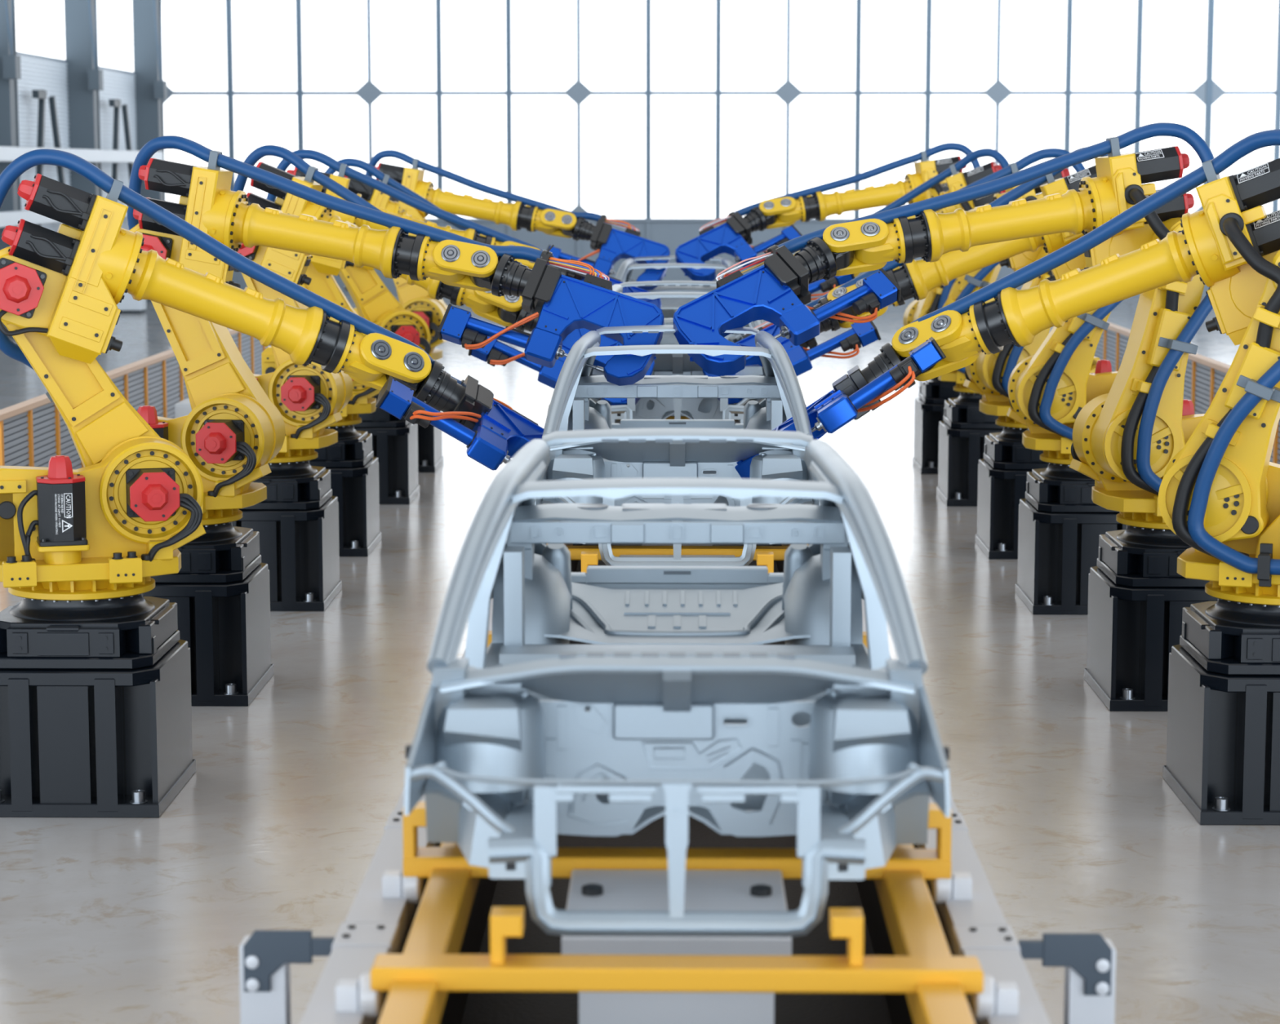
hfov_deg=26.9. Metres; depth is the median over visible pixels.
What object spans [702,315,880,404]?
gun
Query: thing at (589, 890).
plate
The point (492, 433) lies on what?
gun
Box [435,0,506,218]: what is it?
window frame
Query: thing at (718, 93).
window frame
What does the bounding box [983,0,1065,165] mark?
window frame
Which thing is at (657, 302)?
gun
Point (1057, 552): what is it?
pedestal
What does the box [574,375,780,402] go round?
crossbeam
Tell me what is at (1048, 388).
robot
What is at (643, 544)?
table
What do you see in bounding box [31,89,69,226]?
brace
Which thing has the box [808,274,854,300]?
gun
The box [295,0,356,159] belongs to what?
window frame
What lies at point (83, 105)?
column
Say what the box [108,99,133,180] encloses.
brace
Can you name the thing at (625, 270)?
car
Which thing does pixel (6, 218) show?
beam
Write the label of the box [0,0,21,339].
column
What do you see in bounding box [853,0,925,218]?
window frame
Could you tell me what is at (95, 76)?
flange
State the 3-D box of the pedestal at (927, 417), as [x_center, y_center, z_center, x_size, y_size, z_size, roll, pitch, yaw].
[3.227,-0.775,26.858,0.880,0.688,0.964,0,7,1]
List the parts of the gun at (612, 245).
gun frame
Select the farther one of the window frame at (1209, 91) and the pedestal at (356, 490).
the window frame at (1209, 91)
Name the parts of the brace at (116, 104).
cap plate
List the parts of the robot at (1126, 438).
arm, servo motor, servo motor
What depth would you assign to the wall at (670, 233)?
62.99 m
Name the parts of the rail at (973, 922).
rail, rail, rail, rail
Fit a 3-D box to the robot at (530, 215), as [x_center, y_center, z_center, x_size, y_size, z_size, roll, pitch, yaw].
[-1.628,-2.373,26.795,2.602,2.490,0.972,0,7,1]
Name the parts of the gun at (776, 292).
gun frame, drive motor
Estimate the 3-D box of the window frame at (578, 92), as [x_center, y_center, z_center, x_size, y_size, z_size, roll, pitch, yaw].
[-0.792,-12.331,62.334,1.977,11.436,0.160,0,7,1]
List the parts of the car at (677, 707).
frame, frame rail, plenum panel, boot sill, frame rail, frame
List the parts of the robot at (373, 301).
servo motor, arm, servo motor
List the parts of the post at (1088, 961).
post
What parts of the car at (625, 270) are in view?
frame, plenum panel, frame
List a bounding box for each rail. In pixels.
[299,543,546,1023]
[862,599,1050,1023]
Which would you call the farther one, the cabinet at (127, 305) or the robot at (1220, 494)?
the cabinet at (127, 305)
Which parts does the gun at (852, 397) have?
gun frame, drive motor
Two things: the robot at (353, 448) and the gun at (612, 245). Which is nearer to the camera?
the robot at (353, 448)
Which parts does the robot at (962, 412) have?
arm, servo motor, servo motor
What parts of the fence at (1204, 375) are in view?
slat panel, fence post, slat panel, fence post, slat panel, rail, slat panel, fence post, slat panel, fence post, slat panel, slat panel, fence post, slat panel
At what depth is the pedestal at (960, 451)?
23.97 m
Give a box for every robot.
[0,149,464,669]
[126,135,549,583]
[232,145,538,510]
[261,149,567,467]
[324,158,479,427]
[353,150,604,360]
[734,142,980,404]
[777,122,1220,587]
[794,148,1008,429]
[805,146,1122,512]
[808,148,1100,470]
[861,129,1279,675]
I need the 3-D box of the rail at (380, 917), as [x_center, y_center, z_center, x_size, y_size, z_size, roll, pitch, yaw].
[-0.559,0.365,16.208,0.190,1.142,27.032,0,7,1]
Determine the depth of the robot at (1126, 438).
14.82 m
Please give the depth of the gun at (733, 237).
26.11 m
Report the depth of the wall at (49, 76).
52.85 m
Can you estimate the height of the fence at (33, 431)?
1.120 m
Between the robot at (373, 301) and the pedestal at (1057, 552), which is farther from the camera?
the robot at (373, 301)
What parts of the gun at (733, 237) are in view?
gun frame, drive motor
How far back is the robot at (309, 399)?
18.27 m
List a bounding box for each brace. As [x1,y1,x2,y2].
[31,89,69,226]
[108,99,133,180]
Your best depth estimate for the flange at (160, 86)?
59.73 m
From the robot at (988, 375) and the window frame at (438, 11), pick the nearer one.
the robot at (988, 375)
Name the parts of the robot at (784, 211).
arm, servo motor, servo motor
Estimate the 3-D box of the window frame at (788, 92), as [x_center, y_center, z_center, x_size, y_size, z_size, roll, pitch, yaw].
[4.118,-12.322,62.265,1.977,11.436,0.160,0,7,1]
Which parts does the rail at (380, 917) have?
rail, rail, rail, rail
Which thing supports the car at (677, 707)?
on the carrier skid at (935, 983)
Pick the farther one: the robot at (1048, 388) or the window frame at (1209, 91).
the window frame at (1209, 91)
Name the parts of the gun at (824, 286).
drive motor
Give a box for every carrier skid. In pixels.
[370,631,983,1023]
[546,543,808,573]
[665,416,689,419]
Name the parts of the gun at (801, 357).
gun frame, drive motor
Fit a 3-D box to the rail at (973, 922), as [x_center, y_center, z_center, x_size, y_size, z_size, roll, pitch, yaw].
[1.011,0.368,16.186,0.190,1.142,27.032,0,7,1]
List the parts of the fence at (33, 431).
fence post, slat panel, fence post, slat panel, fence post, slat panel, slat panel, rail, fence post, slat panel, fence post, slat panel, fence post, slat panel, fence post, slat panel, slat panel, fence post, slat panel, fence post, slat panel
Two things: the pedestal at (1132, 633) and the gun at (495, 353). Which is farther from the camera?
the gun at (495, 353)
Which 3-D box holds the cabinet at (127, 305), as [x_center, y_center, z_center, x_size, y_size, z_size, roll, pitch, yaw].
[-10.709,-4.927,55.970,0.600,1.500,0.530,0,7,1]
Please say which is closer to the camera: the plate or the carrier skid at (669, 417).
the plate
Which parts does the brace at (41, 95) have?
cap plate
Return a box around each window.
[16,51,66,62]
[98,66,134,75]
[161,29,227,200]
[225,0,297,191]
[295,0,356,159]
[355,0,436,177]
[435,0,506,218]
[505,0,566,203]
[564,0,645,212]
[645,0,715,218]
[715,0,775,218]
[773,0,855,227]
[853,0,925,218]
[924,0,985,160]
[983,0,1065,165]
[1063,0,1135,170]
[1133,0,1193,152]
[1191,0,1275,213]
[1271,0,1279,213]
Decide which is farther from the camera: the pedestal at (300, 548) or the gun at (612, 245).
the gun at (612, 245)
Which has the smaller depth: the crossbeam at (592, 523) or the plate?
the plate
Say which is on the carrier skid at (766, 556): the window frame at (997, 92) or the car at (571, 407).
the car at (571, 407)
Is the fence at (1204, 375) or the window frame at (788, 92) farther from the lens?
the window frame at (788, 92)
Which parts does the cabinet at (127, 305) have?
cabinet door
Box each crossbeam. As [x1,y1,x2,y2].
[506,503,848,551]
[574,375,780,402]
[635,285,716,292]
[662,318,749,337]
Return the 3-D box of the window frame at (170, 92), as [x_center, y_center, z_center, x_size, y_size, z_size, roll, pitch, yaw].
[-10.613,-12.348,62.471,1.977,11.436,0.160,0,7,1]
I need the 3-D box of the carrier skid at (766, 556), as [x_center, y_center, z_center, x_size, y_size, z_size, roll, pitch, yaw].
[0.194,0.070,13.871,1.464,0.285,4.900,0,7,1]
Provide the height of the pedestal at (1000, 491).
0.688 m
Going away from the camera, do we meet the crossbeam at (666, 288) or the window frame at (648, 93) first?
the crossbeam at (666, 288)
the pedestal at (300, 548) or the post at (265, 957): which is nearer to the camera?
the post at (265, 957)
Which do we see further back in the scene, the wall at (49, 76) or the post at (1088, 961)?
the wall at (49, 76)
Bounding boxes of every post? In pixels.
[239,929,335,1023]
[1017,933,1115,1023]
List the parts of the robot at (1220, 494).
arm, servo motor, servo motor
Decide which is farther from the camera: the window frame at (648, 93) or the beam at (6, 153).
the window frame at (648, 93)
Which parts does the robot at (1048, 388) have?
arm, servo motor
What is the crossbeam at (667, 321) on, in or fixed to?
attached to the car at (665, 364)
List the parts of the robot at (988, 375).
arm, servo motor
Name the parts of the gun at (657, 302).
gun frame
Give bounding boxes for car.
[404,428,951,937]
[534,324,820,566]
[589,280,765,423]
[614,256,741,345]
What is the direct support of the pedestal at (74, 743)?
on the floor
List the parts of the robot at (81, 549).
servo motor, servo motor, servo motor, servo motor, arm, servo motor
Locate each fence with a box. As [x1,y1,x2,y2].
[0,328,271,469]
[1093,321,1279,464]
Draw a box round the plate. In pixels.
[561,869,791,1023]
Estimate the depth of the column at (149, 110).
60.14 m
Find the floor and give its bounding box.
[0,296,1279,1023]
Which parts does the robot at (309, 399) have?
servo motor, servo motor, servo motor, arm, servo motor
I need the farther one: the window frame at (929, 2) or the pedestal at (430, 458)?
the window frame at (929, 2)
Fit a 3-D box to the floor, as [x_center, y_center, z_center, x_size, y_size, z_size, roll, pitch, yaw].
[1.648,-0.574,28.388,29.500,0.100,72.500,0,7,1]
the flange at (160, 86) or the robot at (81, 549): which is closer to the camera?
the robot at (81, 549)
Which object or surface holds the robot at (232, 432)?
on the pedestal at (225, 628)
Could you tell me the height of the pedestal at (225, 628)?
0.688 m
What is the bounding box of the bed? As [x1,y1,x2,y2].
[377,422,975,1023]
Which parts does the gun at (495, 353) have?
drive motor, gun frame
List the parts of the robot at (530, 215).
servo motor, servo motor, arm, servo motor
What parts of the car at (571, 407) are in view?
frame, plenum panel, boot sill, frame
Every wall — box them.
[16,54,164,232]
[231,218,1208,297]
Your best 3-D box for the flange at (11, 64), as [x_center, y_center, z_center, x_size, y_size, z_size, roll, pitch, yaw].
[-10.944,-11.568,45.452,0.220,8.257,3.837,0,7,1]
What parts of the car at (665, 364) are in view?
frame, frame rail, plenum panel, frame rail, frame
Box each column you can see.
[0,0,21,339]
[63,0,102,229]
[132,0,164,302]
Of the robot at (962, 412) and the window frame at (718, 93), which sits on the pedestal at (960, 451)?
the robot at (962, 412)
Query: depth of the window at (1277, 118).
62.43 m
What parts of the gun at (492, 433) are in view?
drive motor, gun frame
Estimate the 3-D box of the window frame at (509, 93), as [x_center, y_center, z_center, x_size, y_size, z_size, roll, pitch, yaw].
[-2.289,-12.452,62.350,1.697,11.200,0.140,0,7,1]
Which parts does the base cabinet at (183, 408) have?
cabinet door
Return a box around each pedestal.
[0,639,195,817]
[142,562,274,706]
[231,496,342,611]
[325,457,381,556]
[354,422,419,504]
[417,411,443,472]
[912,397,944,474]
[936,421,1003,506]
[974,458,1031,559]
[1015,498,1126,615]
[1084,566,1217,711]
[1162,644,1279,825]
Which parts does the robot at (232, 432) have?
servo motor, servo motor, servo motor, servo motor, arm, servo motor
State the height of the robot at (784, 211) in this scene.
2.556 m
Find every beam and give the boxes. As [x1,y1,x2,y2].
[0,146,163,163]
[0,204,127,227]
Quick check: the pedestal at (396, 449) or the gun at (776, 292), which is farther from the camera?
the pedestal at (396, 449)
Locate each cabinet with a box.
[116,293,146,313]
[174,398,191,418]
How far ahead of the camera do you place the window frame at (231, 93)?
62.78 m
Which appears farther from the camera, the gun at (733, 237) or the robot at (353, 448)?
the gun at (733, 237)
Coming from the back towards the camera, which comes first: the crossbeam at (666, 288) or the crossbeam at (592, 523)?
the crossbeam at (666, 288)
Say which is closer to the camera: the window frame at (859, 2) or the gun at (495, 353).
the gun at (495, 353)
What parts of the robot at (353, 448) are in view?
servo motor, arm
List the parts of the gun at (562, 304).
drive motor, gun frame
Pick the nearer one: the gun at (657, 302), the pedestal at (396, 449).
the gun at (657, 302)
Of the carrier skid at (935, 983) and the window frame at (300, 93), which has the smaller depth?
the carrier skid at (935, 983)
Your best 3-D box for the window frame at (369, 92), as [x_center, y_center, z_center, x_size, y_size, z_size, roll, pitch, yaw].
[-5.703,-12.339,62.403,1.977,11.436,0.160,0,7,1]
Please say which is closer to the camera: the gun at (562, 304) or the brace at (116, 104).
the gun at (562, 304)
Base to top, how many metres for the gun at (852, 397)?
0.767 m
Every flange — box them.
[2,0,21,79]
[88,0,103,90]
[153,0,167,99]
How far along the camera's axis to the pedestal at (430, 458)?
26.72 m
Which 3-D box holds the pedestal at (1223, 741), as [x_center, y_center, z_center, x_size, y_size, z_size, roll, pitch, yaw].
[3.026,1.041,12.731,0.880,0.688,0.964,0,7,1]
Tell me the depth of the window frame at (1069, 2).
62.46 m
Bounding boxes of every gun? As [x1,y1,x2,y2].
[375,375,543,471]
[437,244,664,386]
[468,328,654,406]
[546,212,670,290]
[565,257,662,310]
[672,244,900,376]
[675,211,802,281]
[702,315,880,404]
[734,337,946,479]
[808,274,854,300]
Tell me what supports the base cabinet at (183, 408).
on the floor
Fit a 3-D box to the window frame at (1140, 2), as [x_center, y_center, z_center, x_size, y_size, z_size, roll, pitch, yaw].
[12.443,-12.425,62.144,1.697,11.200,0.140,0,7,1]
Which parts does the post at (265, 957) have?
post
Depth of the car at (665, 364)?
18.70 m

